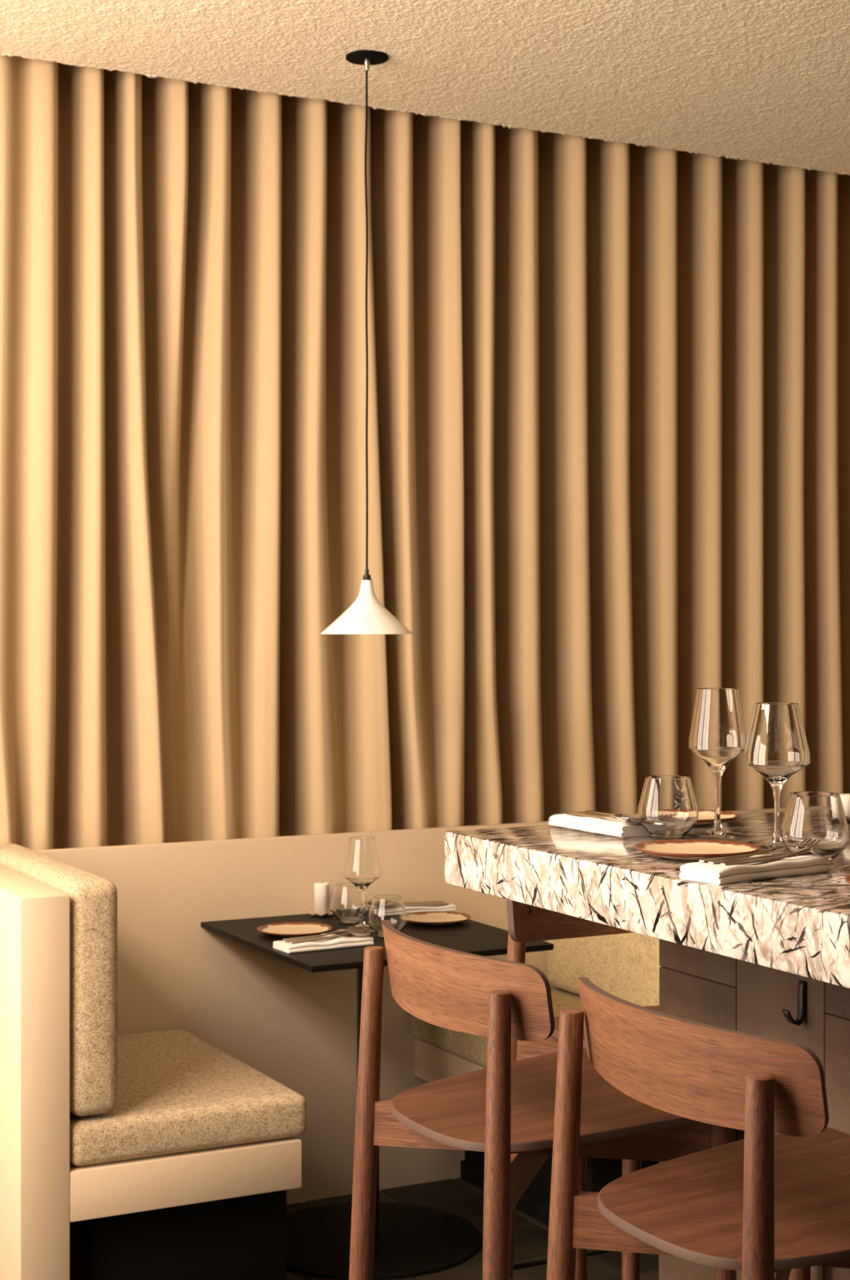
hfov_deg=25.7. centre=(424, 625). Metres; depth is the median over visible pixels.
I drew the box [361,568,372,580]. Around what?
socket
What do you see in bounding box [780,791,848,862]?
tumbler
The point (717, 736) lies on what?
wine glass
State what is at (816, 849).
spoon
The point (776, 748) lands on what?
wine glass
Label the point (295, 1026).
wall
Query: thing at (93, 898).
cushion
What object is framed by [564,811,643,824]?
spoon
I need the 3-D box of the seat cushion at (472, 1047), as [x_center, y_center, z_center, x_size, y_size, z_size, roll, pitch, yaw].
[0.351,1.014,4.578,0.510,0.094,0.749,0,0,-27]
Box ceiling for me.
[0,0,849,175]
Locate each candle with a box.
[308,881,333,916]
[840,793,849,822]
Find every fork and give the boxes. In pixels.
[282,924,367,940]
[370,902,448,906]
[585,810,637,815]
[698,838,820,862]
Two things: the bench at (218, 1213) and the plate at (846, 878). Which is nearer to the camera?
the plate at (846, 878)
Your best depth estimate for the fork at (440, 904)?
4.67 m
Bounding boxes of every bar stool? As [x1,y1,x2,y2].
[348,920,735,1279]
[506,898,659,1279]
[546,977,849,1279]
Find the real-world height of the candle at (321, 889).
0.084 m
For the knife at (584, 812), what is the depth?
2.91 m
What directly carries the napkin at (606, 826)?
on the bar counter
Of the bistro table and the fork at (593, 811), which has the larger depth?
the bistro table
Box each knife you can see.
[284,933,352,942]
[368,902,445,908]
[577,811,616,818]
[707,850,813,864]
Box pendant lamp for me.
[320,49,413,634]
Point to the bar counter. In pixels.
(770, 957)
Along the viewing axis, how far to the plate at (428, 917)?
4.54 m
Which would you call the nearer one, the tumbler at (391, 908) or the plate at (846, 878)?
the plate at (846, 878)
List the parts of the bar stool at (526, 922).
leg, cross rail, backrest, seat, leg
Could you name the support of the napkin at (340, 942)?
on the bistro table
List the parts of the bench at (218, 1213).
panel, seat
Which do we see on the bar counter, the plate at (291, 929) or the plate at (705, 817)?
the plate at (705, 817)
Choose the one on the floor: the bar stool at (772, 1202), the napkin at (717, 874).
the bar stool at (772, 1202)
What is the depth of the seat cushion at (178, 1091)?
3.81 m
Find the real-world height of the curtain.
2.152 m
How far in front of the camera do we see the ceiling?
4.34 m
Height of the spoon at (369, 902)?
0.012 m
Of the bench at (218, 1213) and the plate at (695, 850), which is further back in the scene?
the bench at (218, 1213)
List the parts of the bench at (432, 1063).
seat, plinth skirting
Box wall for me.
[35,808,785,1204]
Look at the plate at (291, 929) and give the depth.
4.38 m
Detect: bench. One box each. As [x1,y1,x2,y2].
[0,864,301,1279]
[413,1037,659,1225]
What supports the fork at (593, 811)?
on the napkin at (606, 826)
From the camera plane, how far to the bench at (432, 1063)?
4.57 m
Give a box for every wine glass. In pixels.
[342,836,381,929]
[688,688,746,837]
[743,702,810,851]
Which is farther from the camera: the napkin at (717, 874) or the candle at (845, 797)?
the candle at (845, 797)
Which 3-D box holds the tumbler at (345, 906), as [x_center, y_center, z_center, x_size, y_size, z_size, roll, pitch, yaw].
[-0.183,0.674,4.529,0.090,0.090,0.090,0,0,-27]
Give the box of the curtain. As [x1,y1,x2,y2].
[0,55,849,850]
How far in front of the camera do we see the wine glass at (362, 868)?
4.40 m
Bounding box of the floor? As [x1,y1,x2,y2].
[286,1177,658,1279]
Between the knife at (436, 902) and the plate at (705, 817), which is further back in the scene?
the knife at (436, 902)
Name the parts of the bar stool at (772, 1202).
leg, backrest, cross rail, seat, leg, cross rail, leg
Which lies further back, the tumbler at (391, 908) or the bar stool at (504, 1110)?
the tumbler at (391, 908)
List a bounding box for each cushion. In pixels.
[0,843,117,1115]
[69,1029,306,1165]
[411,989,581,1067]
[546,813,660,1006]
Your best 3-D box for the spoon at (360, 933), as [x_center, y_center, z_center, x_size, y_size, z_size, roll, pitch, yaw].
[-0.207,0.695,4.167,0.210,0.012,0.048,0,0,-29]
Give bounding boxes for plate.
[257,921,332,937]
[406,911,471,925]
[634,809,740,826]
[634,839,760,861]
[844,875,849,883]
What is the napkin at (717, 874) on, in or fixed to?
on the bar counter
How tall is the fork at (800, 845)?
0.015 m
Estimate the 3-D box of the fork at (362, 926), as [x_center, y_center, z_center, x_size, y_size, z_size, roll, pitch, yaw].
[-0.226,0.693,4.206,0.210,0.015,0.028,0,0,-32]
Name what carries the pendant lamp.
hanging from the ceiling
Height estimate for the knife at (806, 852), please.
0.003 m
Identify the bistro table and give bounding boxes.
[200,908,553,1279]
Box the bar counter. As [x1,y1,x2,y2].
[444,811,849,1279]
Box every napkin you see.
[272,933,373,953]
[368,902,456,913]
[548,810,650,837]
[679,854,831,884]
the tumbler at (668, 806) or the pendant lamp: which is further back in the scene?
the pendant lamp
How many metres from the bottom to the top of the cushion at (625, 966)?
0.468 m
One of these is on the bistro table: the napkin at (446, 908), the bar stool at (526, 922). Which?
the napkin at (446, 908)
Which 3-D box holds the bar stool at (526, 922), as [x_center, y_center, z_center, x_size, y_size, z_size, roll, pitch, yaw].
[0.409,0.940,3.176,0.472,1.002,0.436,0,0,-27]
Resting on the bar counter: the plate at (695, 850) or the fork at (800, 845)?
the plate at (695, 850)
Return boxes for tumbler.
[330,882,368,923]
[368,894,407,937]
[637,775,698,839]
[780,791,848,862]
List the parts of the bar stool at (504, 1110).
leg, backrest, leg, cross rail, cross rail, seat, leg, leg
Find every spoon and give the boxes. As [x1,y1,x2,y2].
[288,929,374,943]
[367,900,443,905]
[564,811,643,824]
[720,844,847,866]
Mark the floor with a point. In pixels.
(459, 1197)
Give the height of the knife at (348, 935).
0.003 m

